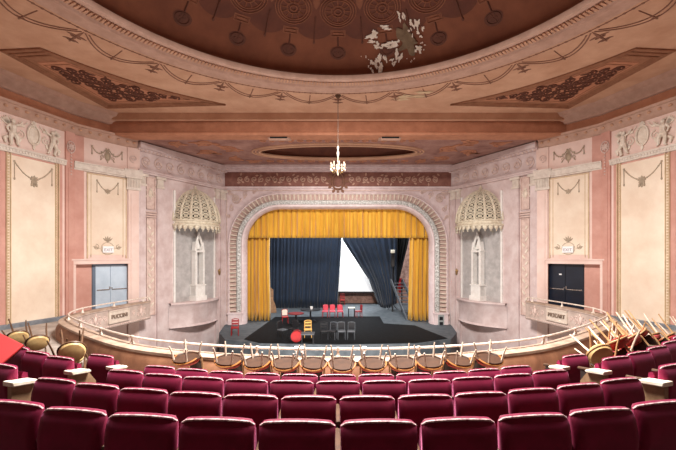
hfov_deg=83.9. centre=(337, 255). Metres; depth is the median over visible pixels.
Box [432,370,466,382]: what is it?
seat
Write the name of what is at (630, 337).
cushion
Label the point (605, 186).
wall
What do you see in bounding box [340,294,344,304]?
chair
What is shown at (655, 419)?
seat
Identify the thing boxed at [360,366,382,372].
cushion
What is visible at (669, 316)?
bentwood chair
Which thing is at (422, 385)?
seat
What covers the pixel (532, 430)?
seat
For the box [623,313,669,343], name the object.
bentwood chair
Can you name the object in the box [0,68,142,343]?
wall
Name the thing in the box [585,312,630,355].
bentwood chair
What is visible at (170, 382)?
seat
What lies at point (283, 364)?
bentwood chair
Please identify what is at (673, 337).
seat
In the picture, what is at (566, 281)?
door
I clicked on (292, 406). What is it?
seat
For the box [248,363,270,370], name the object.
cushion
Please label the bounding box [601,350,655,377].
seat
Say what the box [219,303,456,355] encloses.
floor
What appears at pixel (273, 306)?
prop
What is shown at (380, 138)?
ceiling vent
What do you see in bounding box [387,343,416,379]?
bentwood chair
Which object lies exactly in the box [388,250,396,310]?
stand
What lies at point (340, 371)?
cushion
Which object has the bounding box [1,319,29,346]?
bentwood chair
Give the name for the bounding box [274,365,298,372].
cushion
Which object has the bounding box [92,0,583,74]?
ceiling
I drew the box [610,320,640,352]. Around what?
bentwood chair
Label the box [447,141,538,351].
wall
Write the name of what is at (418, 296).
stage curtain
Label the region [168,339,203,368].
bentwood chair
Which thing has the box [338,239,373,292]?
projection screen
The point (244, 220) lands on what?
arch
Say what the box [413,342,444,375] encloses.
bentwood chair
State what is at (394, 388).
seat
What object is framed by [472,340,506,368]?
bentwood chair
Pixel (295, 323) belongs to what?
chair
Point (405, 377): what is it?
seat
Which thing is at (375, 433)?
seat
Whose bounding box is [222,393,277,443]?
seat
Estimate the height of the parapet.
0.805 m
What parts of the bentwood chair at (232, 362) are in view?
rail, seat, rail, panel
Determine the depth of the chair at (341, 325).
18.18 m
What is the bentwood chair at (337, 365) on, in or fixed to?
on the floor at (36, 329)
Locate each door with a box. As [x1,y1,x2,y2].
[92,264,126,308]
[549,264,583,308]
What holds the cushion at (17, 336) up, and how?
on the bentwood chair at (16, 335)
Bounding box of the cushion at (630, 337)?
[622,335,640,347]
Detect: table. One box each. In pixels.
[288,312,303,324]
[300,308,320,321]
[301,332,314,343]
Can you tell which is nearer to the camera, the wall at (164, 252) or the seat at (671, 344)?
the seat at (671, 344)
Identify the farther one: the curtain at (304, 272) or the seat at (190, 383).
the curtain at (304, 272)
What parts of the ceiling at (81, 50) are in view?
spandrel panel, spandrel moulding, spandrel moulding, spandrel panel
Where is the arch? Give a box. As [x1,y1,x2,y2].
[227,193,448,324]
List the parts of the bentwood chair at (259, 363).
rail, seat, rail, panel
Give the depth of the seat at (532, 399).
3.54 m
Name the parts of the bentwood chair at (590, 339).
leg, leg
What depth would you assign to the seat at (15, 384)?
4.14 m
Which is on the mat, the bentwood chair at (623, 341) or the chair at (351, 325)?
the chair at (351, 325)
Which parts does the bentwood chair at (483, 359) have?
panel, rail, seat, rail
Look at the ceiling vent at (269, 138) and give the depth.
16.45 m
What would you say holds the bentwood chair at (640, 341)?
on the floor
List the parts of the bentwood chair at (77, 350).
leg, rail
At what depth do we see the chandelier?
14.35 m
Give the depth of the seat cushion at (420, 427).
2.59 m
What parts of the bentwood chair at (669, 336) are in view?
leg, leg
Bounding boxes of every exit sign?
[102,246,113,252]
[562,246,573,252]
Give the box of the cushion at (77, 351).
[58,343,85,361]
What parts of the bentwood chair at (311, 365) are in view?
seat, rail, rail, panel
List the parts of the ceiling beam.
beam moulding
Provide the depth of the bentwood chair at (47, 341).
6.98 m
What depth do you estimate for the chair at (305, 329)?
18.54 m
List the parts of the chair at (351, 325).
backrest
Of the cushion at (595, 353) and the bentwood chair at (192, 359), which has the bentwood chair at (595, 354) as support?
the cushion at (595, 353)
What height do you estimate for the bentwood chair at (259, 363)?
0.878 m
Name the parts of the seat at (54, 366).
backrest, aisle armrest, panel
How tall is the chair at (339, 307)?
0.821 m
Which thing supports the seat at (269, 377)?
on the floor
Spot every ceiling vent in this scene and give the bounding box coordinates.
[267,137,290,140]
[378,137,401,140]
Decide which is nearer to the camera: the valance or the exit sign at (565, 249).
the exit sign at (565, 249)
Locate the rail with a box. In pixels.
[66,297,608,356]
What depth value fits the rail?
8.12 m
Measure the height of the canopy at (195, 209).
2.585 m
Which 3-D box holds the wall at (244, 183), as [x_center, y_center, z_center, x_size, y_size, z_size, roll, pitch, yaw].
[0.000,0.550,21.950,14.000,11.900,0.700,0,0,0]
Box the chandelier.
[330,94,345,174]
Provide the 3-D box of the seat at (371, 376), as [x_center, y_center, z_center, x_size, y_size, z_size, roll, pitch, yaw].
[0.504,2.051,5.342,0.541,0.838,0.430,0,0,-2]
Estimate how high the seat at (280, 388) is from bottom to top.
0.838 m
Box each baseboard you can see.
[0,315,65,329]
[610,315,675,329]
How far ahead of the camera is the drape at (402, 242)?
28.76 m
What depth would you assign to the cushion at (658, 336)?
8.34 m
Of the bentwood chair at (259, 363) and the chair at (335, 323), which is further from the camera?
the chair at (335, 323)
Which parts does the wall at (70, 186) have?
cream panel, panel moulding, crown cornice, rosette cornice, jamb panel, panel moulding, cream panel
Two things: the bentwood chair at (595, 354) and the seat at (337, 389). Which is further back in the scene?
the bentwood chair at (595, 354)
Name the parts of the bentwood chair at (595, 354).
leg, leg, rail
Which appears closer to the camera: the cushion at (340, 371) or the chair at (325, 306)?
the cushion at (340, 371)
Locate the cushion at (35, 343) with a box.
[26,336,48,350]
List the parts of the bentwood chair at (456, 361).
panel, rail, seat, rail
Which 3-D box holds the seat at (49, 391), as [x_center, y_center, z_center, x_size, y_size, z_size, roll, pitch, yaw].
[-2.906,1.681,4.014,0.541,0.838,0.430,0,0,13]
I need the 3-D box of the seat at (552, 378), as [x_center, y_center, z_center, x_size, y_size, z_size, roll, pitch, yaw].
[2.603,1.841,4.819,0.541,0.838,0.430,0,0,-12]
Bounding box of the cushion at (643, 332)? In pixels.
[641,330,647,338]
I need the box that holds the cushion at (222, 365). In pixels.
[217,362,241,368]
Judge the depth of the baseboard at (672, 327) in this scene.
13.49 m
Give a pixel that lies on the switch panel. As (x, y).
(440, 317)
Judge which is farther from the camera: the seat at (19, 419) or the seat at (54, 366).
the seat at (54, 366)
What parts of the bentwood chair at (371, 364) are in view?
rail, seat, rail, leg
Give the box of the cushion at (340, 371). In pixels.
[330,369,352,373]
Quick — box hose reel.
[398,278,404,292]
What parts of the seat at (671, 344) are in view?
backrest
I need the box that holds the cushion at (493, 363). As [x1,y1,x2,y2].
[476,359,500,367]
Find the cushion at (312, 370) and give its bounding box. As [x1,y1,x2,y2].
[302,368,324,372]
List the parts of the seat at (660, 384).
panel, aisle armrest, backrest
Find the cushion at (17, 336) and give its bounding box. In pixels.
[8,331,28,343]
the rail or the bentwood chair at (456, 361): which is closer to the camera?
the bentwood chair at (456, 361)
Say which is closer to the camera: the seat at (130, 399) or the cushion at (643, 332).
the seat at (130, 399)
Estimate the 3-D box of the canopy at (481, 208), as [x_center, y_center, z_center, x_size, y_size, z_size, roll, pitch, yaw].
[7.112,-2.527,19.799,1.294,2.585,2.845,0,0,-26]
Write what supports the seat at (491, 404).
on the floor
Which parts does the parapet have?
bead moulding, bead moulding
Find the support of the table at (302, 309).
on the mat
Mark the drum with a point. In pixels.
(295, 336)
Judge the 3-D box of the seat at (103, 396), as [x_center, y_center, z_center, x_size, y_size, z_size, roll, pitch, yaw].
[-2.382,1.681,3.850,0.541,0.838,0.430,0,0,11]
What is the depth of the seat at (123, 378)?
4.64 m
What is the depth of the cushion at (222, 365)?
6.70 m
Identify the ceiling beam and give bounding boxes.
[109,113,566,139]
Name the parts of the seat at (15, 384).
backrest, aisle armrest, panel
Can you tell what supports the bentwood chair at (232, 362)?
on the floor at (36, 329)
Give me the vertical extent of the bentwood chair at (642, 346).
1.038 m
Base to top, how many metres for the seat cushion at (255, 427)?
0.400 m
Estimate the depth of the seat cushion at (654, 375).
4.26 m
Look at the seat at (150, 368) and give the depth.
5.57 m
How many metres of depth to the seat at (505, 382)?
4.50 m
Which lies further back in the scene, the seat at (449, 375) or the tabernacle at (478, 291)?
the tabernacle at (478, 291)
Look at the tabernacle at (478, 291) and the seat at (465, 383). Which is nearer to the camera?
the seat at (465, 383)
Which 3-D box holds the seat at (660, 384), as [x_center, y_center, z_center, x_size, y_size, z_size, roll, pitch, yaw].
[3.704,1.631,4.328,0.630,0.838,0.462,0,0,-17]
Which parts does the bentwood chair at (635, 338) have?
leg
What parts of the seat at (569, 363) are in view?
aisle armrest, backrest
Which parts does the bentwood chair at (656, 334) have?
leg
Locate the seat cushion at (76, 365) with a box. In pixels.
[74,363,81,368]
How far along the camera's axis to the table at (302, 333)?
17.16 m
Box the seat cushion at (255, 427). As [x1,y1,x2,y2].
[255,427,256,449]
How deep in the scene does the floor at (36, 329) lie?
12.62 m
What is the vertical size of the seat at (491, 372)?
0.838 m
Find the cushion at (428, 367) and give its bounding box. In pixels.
[417,364,439,370]
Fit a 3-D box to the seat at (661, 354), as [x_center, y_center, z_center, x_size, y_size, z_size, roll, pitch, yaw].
[4.792,1.791,5.834,0.541,0.838,0.430,0,0,-23]
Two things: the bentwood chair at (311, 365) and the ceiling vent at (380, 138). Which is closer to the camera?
the bentwood chair at (311, 365)
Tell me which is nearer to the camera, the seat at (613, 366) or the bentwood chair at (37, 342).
the seat at (613, 366)
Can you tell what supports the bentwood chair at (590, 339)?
on the floor
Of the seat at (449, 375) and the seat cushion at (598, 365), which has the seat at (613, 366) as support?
the seat cushion at (598, 365)
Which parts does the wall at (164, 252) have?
tall panel, recess frame, bowed sill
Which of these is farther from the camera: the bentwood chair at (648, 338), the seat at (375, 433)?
the bentwood chair at (648, 338)
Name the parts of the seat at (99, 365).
backrest, aisle armrest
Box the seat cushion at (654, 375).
[648,371,657,378]
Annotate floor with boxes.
[0,321,675,365]
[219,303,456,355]
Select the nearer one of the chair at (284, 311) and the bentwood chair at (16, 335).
the bentwood chair at (16, 335)
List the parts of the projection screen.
screen frame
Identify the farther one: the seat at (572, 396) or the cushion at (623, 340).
the cushion at (623, 340)
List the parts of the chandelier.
crystal stem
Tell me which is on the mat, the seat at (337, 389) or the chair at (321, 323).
the chair at (321, 323)
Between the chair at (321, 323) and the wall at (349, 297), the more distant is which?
the wall at (349, 297)
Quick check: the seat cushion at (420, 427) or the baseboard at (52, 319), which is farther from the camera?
the baseboard at (52, 319)
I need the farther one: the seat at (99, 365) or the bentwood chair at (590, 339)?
the bentwood chair at (590, 339)
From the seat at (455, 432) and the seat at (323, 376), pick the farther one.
the seat at (323, 376)
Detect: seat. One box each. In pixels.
[0,363,36,400]
[0,399,44,449]
[6,346,29,370]
[20,350,49,378]
[31,377,75,409]
[36,406,107,449]
[42,355,95,384]
[70,382,119,417]
[86,354,127,383]
[101,412,180,449]
[106,369,143,389]
[115,387,168,413]
[142,373,182,395]
[144,365,174,374]
[167,391,222,423]
[175,368,208,379]
[177,416,256,449]
[181,376,224,397]
[209,370,243,382]
[222,378,268,399]
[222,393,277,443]
[244,372,279,392]
[256,418,335,449]
[269,379,313,415]
[278,395,335,424]
[282,373,317,392]
[313,380,359,427]
[320,374,355,380]
[335,418,417,449]
[336,395,394,432]
[358,373,393,394]
[360,379,405,416]
[395,393,452,444]
[396,372,431,393]
[407,378,451,396]
[418,416,497,449]
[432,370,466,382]
[451,376,494,399]
[453,391,508,423]
[467,368,500,379]
[493,373,533,395]
[495,412,571,449]
[501,365,531,374]
[507,387,558,413]
[532,369,569,389]
[543,354,589,383]
[556,382,604,417]
[568,406,638,449]
[577,355,633,384]
[600,377,644,409]
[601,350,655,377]
[625,363,675,400]
[631,399,675,449]
[637,340,675,362]
[646,345,671,368]
[648,336,675,346]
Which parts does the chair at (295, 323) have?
backrest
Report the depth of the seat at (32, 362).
5.34 m
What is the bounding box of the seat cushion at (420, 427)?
[419,427,420,449]
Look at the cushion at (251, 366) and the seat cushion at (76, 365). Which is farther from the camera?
the cushion at (251, 366)
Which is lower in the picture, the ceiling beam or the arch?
the arch
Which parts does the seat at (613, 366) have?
armrest, panel, aisle armrest, backrest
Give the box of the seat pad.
[0,333,23,362]
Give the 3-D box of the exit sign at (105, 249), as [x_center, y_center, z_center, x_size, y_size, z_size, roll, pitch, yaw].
[-9.902,-0.280,16.196,0.086,0.280,0.440,0,0,35]
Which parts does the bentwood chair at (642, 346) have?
leg, leg, panel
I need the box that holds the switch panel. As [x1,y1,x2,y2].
[438,315,443,324]
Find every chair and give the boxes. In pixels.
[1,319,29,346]
[22,323,49,351]
[46,330,87,368]
[56,328,87,368]
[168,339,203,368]
[212,341,244,375]
[231,318,238,335]
[241,343,272,372]
[271,344,299,379]
[277,320,287,338]
[281,309,288,323]
[288,319,298,336]
[299,344,327,380]
[304,320,311,337]
[320,321,328,339]
[322,304,327,317]
[328,321,336,339]
[328,345,355,373]
[329,304,334,317]
[337,304,342,316]
[337,321,345,339]
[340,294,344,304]
[347,321,354,339]
[358,345,386,373]
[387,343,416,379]
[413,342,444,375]
[441,342,476,370]
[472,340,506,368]
[570,326,612,368]
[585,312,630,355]
[587,327,620,367]
[599,312,648,351]
[609,310,660,344]
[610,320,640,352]
[615,318,644,347]
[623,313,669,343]
[638,314,675,340]
[655,316,675,333]
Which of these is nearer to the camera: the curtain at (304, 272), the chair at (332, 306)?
the chair at (332, 306)
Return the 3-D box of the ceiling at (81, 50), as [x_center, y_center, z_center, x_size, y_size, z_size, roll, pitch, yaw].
[0.000,-6.150,7.256,28.000,0.300,17.888,0,0,0]
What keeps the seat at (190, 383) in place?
on the floor
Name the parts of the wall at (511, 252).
bowed sill, recess frame, tall panel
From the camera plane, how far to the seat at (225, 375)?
5.31 m
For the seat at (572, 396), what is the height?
0.838 m
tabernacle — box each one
[190,232,206,300]
[469,232,485,300]
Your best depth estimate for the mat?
19.55 m
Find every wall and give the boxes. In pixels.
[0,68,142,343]
[137,141,228,351]
[224,165,451,323]
[338,238,409,302]
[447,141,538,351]
[533,68,675,343]
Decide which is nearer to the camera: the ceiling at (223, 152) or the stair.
the ceiling at (223, 152)
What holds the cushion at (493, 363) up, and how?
on the bentwood chair at (483, 359)
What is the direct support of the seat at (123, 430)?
on the floor
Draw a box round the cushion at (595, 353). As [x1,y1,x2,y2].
[588,346,612,364]
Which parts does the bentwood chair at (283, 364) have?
seat, rail, rail, panel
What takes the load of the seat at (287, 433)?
on the floor
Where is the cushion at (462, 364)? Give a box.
[445,360,467,369]
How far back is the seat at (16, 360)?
5.62 m
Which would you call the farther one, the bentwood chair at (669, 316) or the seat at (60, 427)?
the bentwood chair at (669, 316)
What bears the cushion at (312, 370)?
on the bentwood chair at (311, 365)
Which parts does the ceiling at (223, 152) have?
oval moulding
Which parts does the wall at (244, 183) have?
frieze cornice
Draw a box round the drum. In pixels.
[290,329,302,341]
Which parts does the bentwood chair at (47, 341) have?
leg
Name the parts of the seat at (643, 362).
backrest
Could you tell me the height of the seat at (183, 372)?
0.838 m
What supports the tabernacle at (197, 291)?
on the wall at (164, 252)
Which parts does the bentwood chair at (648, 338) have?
leg, leg, panel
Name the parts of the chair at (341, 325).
backrest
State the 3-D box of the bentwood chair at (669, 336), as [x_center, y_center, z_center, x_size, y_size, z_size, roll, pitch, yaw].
[7.729,1.809,8.867,0.528,0.878,1.048,0,0,-41]
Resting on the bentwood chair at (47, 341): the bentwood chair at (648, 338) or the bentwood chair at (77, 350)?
the bentwood chair at (77, 350)
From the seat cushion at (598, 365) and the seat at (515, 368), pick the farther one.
the seat at (515, 368)
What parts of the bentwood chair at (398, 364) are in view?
panel, rail, seat, rail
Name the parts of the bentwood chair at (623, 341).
leg, leg, leg, rail, panel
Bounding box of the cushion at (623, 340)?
[609,336,628,350]
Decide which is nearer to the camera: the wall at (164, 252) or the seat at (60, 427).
the seat at (60, 427)
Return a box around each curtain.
[247,238,270,320]
[270,238,341,307]
[342,238,397,307]
[408,238,428,320]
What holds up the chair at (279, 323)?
on the mat
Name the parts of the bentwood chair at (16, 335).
rail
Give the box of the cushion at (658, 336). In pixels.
[651,334,660,340]
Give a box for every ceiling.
[0,0,675,112]
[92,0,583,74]
[138,140,537,164]
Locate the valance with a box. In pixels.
[248,209,427,237]
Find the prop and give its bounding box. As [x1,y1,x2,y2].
[270,288,276,312]
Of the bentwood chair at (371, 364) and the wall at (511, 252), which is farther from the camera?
the wall at (511, 252)
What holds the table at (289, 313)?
on the mat
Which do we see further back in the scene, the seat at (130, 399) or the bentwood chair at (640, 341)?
the bentwood chair at (640, 341)
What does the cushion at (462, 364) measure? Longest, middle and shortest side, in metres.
0.470 x 0.470 x 0.105 m
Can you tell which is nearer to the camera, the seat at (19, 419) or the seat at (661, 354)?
the seat at (19, 419)
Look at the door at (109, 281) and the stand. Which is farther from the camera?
the stand
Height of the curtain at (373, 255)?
7.400 m
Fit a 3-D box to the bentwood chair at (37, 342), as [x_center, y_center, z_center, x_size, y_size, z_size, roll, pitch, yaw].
[-6.961,2.011,8.684,0.841,0.934,0.474,0,0,43]
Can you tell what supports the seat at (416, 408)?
on the floor
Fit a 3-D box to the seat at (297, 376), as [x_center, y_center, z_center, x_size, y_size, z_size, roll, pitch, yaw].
[-0.545,2.051,5.343,0.541,0.838,0.430,0,0,2]
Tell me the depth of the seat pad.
5.45 m
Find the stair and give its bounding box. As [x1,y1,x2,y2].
[390,279,408,319]
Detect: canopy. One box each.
[172,185,220,233]
[455,185,503,233]
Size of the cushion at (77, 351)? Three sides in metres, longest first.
0.421 x 0.421 x 0.105 m
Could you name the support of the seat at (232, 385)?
on the floor
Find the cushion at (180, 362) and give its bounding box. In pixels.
[174,358,199,366]
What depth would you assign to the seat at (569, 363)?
5.97 m
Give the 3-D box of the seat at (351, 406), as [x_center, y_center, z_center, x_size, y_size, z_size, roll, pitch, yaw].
[0.242,1.681,3.531,0.541,0.838,0.430,0,0,-1]
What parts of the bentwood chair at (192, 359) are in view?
rail, seat, rail, panel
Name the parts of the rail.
post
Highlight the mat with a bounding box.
[245,316,446,343]
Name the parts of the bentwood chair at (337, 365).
rail, seat, rail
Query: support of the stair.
on the floor at (369, 309)
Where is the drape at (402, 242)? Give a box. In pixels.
[397,238,408,285]
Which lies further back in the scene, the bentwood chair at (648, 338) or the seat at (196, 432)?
the bentwood chair at (648, 338)
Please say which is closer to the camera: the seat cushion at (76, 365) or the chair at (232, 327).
the seat cushion at (76, 365)
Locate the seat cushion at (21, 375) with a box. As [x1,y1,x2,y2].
[18,371,27,378]
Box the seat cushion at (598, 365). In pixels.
[594,363,601,368]
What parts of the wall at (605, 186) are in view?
panel moulding, cream panel, jamb panel, rosette cornice, crown cornice, panel moulding, cream panel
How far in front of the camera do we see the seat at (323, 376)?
5.18 m
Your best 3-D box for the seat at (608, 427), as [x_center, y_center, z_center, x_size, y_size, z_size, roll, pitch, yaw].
[1.816,1.491,2.776,0.541,0.838,0.430,0,0,-8]
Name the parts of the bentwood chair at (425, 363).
panel, rail, seat, rail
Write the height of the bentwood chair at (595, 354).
0.862 m
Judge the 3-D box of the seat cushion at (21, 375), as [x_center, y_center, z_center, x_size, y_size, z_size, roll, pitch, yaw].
[-3.766,1.510,4.349,0.440,0.400,0.095,0,0,17]
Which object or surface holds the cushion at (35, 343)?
on the bentwood chair at (37, 342)
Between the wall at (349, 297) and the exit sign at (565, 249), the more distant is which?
the wall at (349, 297)
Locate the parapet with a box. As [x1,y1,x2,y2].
[55,301,620,380]
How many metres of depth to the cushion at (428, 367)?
6.64 m
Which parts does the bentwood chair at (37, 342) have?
rail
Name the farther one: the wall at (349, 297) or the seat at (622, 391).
the wall at (349, 297)
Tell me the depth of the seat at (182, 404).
3.44 m
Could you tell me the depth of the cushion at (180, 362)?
6.91 m

